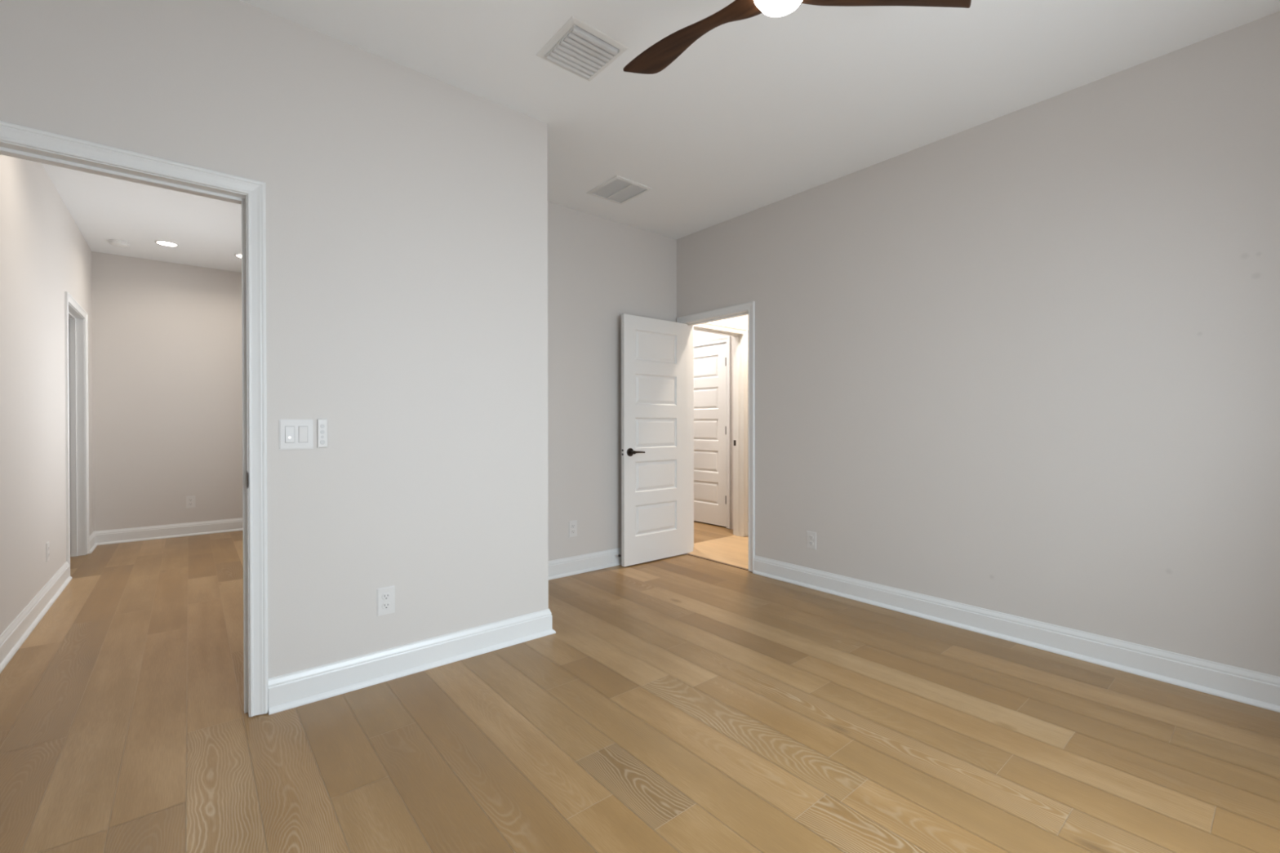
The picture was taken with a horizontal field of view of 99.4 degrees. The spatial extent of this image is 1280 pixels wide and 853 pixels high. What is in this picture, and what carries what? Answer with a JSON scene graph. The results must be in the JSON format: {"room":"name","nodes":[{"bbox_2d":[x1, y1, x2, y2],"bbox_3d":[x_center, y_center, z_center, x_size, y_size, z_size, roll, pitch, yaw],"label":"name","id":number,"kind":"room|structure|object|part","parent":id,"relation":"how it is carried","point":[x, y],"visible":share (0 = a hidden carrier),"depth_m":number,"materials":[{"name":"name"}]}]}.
{"room":"empty bedroom","nodes":[
{"label":"empty bedroom","id":0,"kind":"room"},
{"bbox_2d":[0,154,93,635],"bbox_3d":[-3.722,-0.254,3.303,0.120,2.740,4.468,0,0,-40],"label":"wall","id":1,"kind":"structure","parent":0,"point":[44,254],"depth_m":3.14,"materials":[{"name":"beige paint"}]},
{"bbox_2d":[0,560,72,673],"bbox_3d":[-3.203,1.052,2.804,0.029,0.130,3.028,0,0,-40],"label":"baseboard","id":2,"kind":"structure","parent":1,"relation":"attached to","point":[15,635],"depth_m":3.00,"materials":[{"name":"white wood"}]},
{"bbox_2d":[45,541,49,562],"bbox_3d":[-3.736,0.790,3.426,0.008,0.120,0.074,0,0,-40],"label":"wall outlet","id":3,"kind":"object","parent":1,"relation":"attached to","point":[47,546],"visible":1,"depth_m":3.41,"materials":[{"name":"white plastic"}]},
{"bbox_2d":[64,291,88,576],"bbox_3d":[-4.548,0.063,4.299,0.156,2.095,0.997,0,0,-40],"label":"door frame","id":4,"kind":"structure","parent":1,"relation":"attached to","point":[76,322],"depth_m":4.64,"materials":[{"name":"white wood"}]},
{"bbox_2d":[88,531,97,553],"bbox_3d":[-4.949,1.044,4.906,0.029,0.130,0.442,0,0,-40],"label":"baseboard","id":5,"kind":"structure","parent":1,"relation":"attached to","point":[92,544],"depth_m":4.90,"materials":[{"name":"white wood"}]},
{"bbox_2d":[91,251,242,531],"bbox_3d":[-5.002,-0.263,5.223,3.180,2.740,0.120,0,0,-40],"label":"wall","id":6,"kind":"structure","parent":0,"point":[167,388],"depth_m":5.38,"materials":[{"name":"beige paint"}]},
{"bbox_2d":[93,517,242,545],"bbox_3d":[-4.457,1.039,5.583,1.652,0.130,0.029,0,0,-40],"label":"baseboard","id":7,"kind":"structure","parent":6,"relation":"attached to","point":[171,531],"depth_m":5.38,"materials":[{"name":"white wood"}]},
{"bbox_2d":[186,495,195,507],"bbox_3d":[-4.559,0.765,5.511,0.074,0.120,0.008,0,0,-40],"label":"wall outlet","id":8,"kind":"object","parent":6,"relation":"attached to","point":[190,500],"visible":1,"depth_m":5.51,"materials":[{"name":"white plastic"}]},
{"bbox_2d":[0,0,548,678],"bbox_3d":[-1.418,-0.251,2.235,2.299,2.740,0.120,0,0,-40],"label":"wall","id":9,"kind":"structure","parent":0,"point":[406,208],"depth_m":2.34,"materials":[{"name":"beige paint"}]},
{"bbox_2d":[0,120,268,716],"bbox_3d":[-1.860,0.088,1.869,0.939,2.065,0.156,0,0,-40],"label":"door frame","id":10,"kind":"structure","parent":9,"relation":"attached to","point":[17,141],"depth_m":2.09,"materials":[{"name":"white wood"}]},
{"bbox_3d":[-1.514,0.206,2.092,0.004,0.068,0.040,0,0,-40],"label":"strike plate","id":11,"kind":"part","parent":10,"relation":"part of","materials":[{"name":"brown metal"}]},
{"bbox_2d":[279,419,313,449],"bbox_3d":[-1.381,0.032,2.182,0.116,0.120,0.011,0,0,-40],"label":"light switch","id":12,"kind":"object","parent":9,"relation":"attached to","point":[294,434],"visible":1,"depth_m":2.18,"materials":[{"name":"white plastic"}]},
{"bbox_2d":[316,418,327,448],"bbox_3d":[-1.311,0.029,2.241,0.038,0.120,0.010,0,0,-40],"label":"remote","id":13,"kind":"object","parent":9,"relation":"attached to","point":[322,424],"visible":1,"depth_m":2.24,"materials":[{"name":"white plastic"}]},
{"bbox_2d":[377,585,395,616],"bbox_3d":[-1.123,0.771,2.401,0.074,0.120,0.008,0,0,-40],"label":"wall outlet","id":14,"kind":"object","parent":9,"relation":"attached to","point":[385,596],"visible":1,"depth_m":2.40,"materials":[{"name":"white plastic"}]},
{"bbox_2d":[382,602,390,608],"bbox_3d":[-1.121,0.792,2.400,0.034,0.028,0.002,0,0,-40],"label":"socket","id":15,"kind":"object","parent":14,"relation":"attached to","point":[384,605],"depth_m":2.40,"materials":[{"name":"white plastic"}]},
{"bbox_2d":[382,592,390,599],"bbox_3d":[-1.121,0.751,2.400,0.034,0.028,0.002,0,0,-40],"label":"socket","id":16,"kind":"object","parent":14,"relation":"attached to","point":[385,596],"depth_m":2.40,"materials":[{"name":"white plastic"}]},
{"bbox_2d":[268,608,555,715],"bbox_3d":[-0.956,1.051,2.527,1.282,0.130,0.029,0,0,-40],"label":"baseboard","id":17,"kind":"structure","parent":9,"relation":"attached to","point":[299,688],"depth_m":2.42,"materials":[{"name":"white wood"}]},
{"bbox_2d":[547,201,676,560],"bbox_3d":[-0.411,-0.263,4.232,1.804,2.740,0.120,0,0,-40],"label":"wall","id":18,"kind":"structure","parent":0,"point":[600,269],"depth_m":4.18,"materials":[{"name":"beige paint"}]},
{"bbox_2d":[568,520,577,537],"bbox_3d":[-0.502,0.768,4.077,0.074,0.120,0.008,0,0,-40],"label":"wall outlet","id":19,"kind":"object","parent":18,"relation":"attached to","point":[572,524],"visible":1,"depth_m":4.08,"materials":[{"name":"white plastic"}]},
{"bbox_2d":[548,547,621,580],"bbox_3d":[-0.361,1.042,4.182,1.804,0.130,0.029,0,0,-40],"label":"baseboard","id":20,"kind":"structure","parent":18,"relation":"attached to","point":[566,566],"depth_m":4.12,"materials":[{"name":"white wood"}]},
{"bbox_2d":[0,520,1279,852],"bbox_3d":[-1.131,1.163,3.280,6.880,0.100,8.064,0,0,-40],"label":"floor","id":21,"kind":"structure","parent":0,"point":[682,703],"depth_m":1.96,"materials":[{"name":"brown wood"}]},
{"bbox_2d":[684,553,748,570],"bbox_3d":[0.615,1.102,4.443,0.028,0.004,0.717,0,0,-40],"label":"threshold","id":22,"kind":"object","parent":21,"relation":"on","point":[724,563],"visible":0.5,"depth_m":4.41,"materials":[{"name":"brown wood"}]},
{"bbox_2d":[42,0,1279,272],"bbox_3d":[-1.135,-1.677,3.265,6.880,0.100,8.064,0,0,-40],"label":"ceiling","id":23,"kind":"structure","parent":0,"point":[761,110],"depth_m":2.55,"materials":[{"name":"white paint"}]},
{"bbox_2d":[108,239,128,247],"bbox_3d":[-4.606,-1.613,4.799,0.132,0.036,0.132,0,0,-40],"label":"smoke detector","id":24,"kind":"object","parent":23,"relation":"attached to","point":[118,243],"visible":1,"depth_m":4.77,"materials":[{"name":"white plastic"}]},
{"bbox_2d":[155,240,178,247],"bbox_3d":[-4.219,-1.629,4.841,0.164,0.006,0.164,0,0,-40],"label":"recessed light","id":25,"kind":"object","parent":23,"relation":"in","point":[166,243],"visible":1,"depth_m":4.83,"materials":[{"name":"white plastic"}]},
{"bbox_2d":[234,253,241,257],"bbox_3d":[-3.793,-1.631,5.214,0.164,0.006,0.164,0,0,-40],"label":"recessed light","id":26,"kind":"object","parent":23,"relation":"in","point":[239,255],"visible":0.36,"depth_m":5.18,"materials":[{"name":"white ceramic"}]},
{"bbox_2d":[535,16,628,81],"bbox_3d":[-0.252,-1.613,2.350,0.286,0.020,0.296,0,0,-40],"label":"ceiling vent","id":27,"kind":"object","parent":23,"relation":"in","point":[577,47],"visible":1,"depth_m":2.32,"materials":[{"name":"white metal"}]},
{"bbox_3d":[-0.339,-1.614,2.278,0.002,0.016,0.236,0,0,-40],"label":"rail","id":28,"kind":"part","parent":27,"relation":"part of","materials":[{"name":"white metal"}]},
{"bbox_2d":[586,175,652,204],"bbox_3d":[-0.144,-1.626,3.756,0.312,0.010,0.350,0,0,-40],"label":"ceiling vent","id":29,"kind":"object","parent":23,"relation":"in","point":[617,188],"visible":1,"depth_m":3.74,"materials":[{"name":"white metal"}]},
{"bbox_2d":[592,178,631,197],"bbox_3d":[-0.196,-1.625,3.712,0.124,0.003,0.293,0,0,-40],"label":"grille","id":30,"kind":"object","parent":29,"relation":"attached to","point":[612,187],"depth_m":3.71,"materials":[{"name":"white metal"}]},
{"bbox_2d":[608,185,647,203],"bbox_3d":[-0.092,-1.625,3.799,0.124,0.003,0.293,0,0,-40],"label":"grille","id":31,"kind":"object","parent":29,"relation":"attached to","point":[625,194],"depth_m":3.79,"materials":[{"name":"white metal"}]},
{"bbox_2d":[623,0,971,74],"bbox_3d":[0.337,-1.418,1.701,1.160,0.406,1.053,0,0,-40],"label":"ceiling fan","id":32,"kind":"object","parent":23,"relation":"hanging from","point":[660,55],"visible":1,"depth_m":1.71,"materials":[{"name":"brown wood"}]},
{"bbox_3d":[0.162,-1.308,1.845,0.106,0.092,0.609,0,0,-41],"label":"blade","id":33,"kind":"part","parent":32,"relation":"part of","materials":[{"name":"brown wood"}]},
{"bbox_3d":[0.765,-1.308,1.651,0.609,0.092,0.106,0,0,-11],"label":"blade","id":34,"kind":"part","parent":32,"relation":"part of","materials":[{"name":"brown wood"}]},
{"bbox_2d":[693,330,733,529],"bbox_3d":[1.491,-0.271,5.267,0.120,2.740,3.800,0,0,-40],"label":"wall","id":35,"kind":"structure","parent":0,"point":[698,335],"depth_m":5.80,"materials":[{"name":"beige paint"}]},
{"bbox_2d":[693,342,726,526],"bbox_3d":[0.696,0.090,6.118,0.093,1.983,0.720,0,0,-40],"label":"door","id":36,"kind":"structure","parent":35,"relation":"in","point":[709,361],"depth_m":6.04,"materials":[{"name":"white paint"}]},
{"bbox_2d":[693,336,730,528],"bbox_3d":[0.740,0.064,6.159,0.138,2.060,0.842,0,0,-40],"label":"door frame","id":37,"kind":"structure","parent":35,"relation":"attached to","point":[726,340],"depth_m":5.82,"materials":[{"name":"white wood"}]},
{"bbox_2d":[711,315,748,522],"bbox_3d":[0.750,-0.270,5.250,1.042,2.740,0.120,0,0,-40],"label":"wall","id":38,"kind":"structure","parent":0,"point":[742,322],"depth_m":5.41,"materials":[{"name":"beige paint"}]},
{"bbox_2d":[693,322,747,546],"bbox_3d":[0.717,0.064,5.223,0.818,2.070,0.156,0,0,-40],"label":"door frame","id":39,"kind":"structure","parent":38,"relation":"attached to","point":[740,335],"depth_m":5.42,"materials":[{"name":"white wood"}]},
{"bbox_3d":[0.672,0.062,5.276,0.818,2.067,0.018,0,0,-40],"label":"casing","id":40,"kind":"part","parent":39,"relation":"part of","materials":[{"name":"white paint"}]},
{"bbox_2d":[676,11,1279,676],"bbox_3d":[1.194,-0.263,3.805,0.120,2.740,5.670,0,0,-40],"label":"wall","id":41,"kind":"structure","parent":0,"point":[1024,362],"depth_m":2.69,"materials":[{"name":"beige paint"}]},
{"bbox_2d":[621,314,687,566],"bbox_3d":[0.134,0.107,4.476,0.704,1.975,0.151,0,0,-40],"label":"door","id":42,"kind":"structure","parent":41,"relation":"in","point":[654,352],"depth_m":4.43,"materials":[{"name":"white paint"}]},
{"bbox_3d":[-0.029,0.202,4.281,0.145,0.066,0.058,0,0,-40],"label":"handle","id":43,"kind":"part","parent":42,"relation":"part of","materials":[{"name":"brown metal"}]},
{"bbox_2d":[676,301,755,572],"bbox_3d":[0.648,0.078,4.466,0.156,2.050,0.839,0,0,-40],"label":"door frame","id":44,"kind":"structure","parent":41,"relation":"attached to","point":[745,308],"depth_m":4.20,"materials":[{"name":"white wood"}]},
{"bbox_2d":[806,530,816,550],"bbox_3d":[1.177,0.782,3.733,0.008,0.120,0.074,0,0,-40],"label":"wall outlet","id":45,"kind":"object","parent":41,"relation":"attached to","point":[811,535],"visible":1,"depth_m":3.73,"materials":[{"name":"white plastic"}]},
{"bbox_2d":[752,555,1279,712],"bbox_3d":[1.905,1.046,2.842,0.029,0.130,3.272,0,0,-40],"label":"baseboard","id":46,"kind":"structure","parent":41,"relation":"attached to","point":[1258,689],"depth_m":2.66,"materials":[{"name":"white wood"}]}
]}

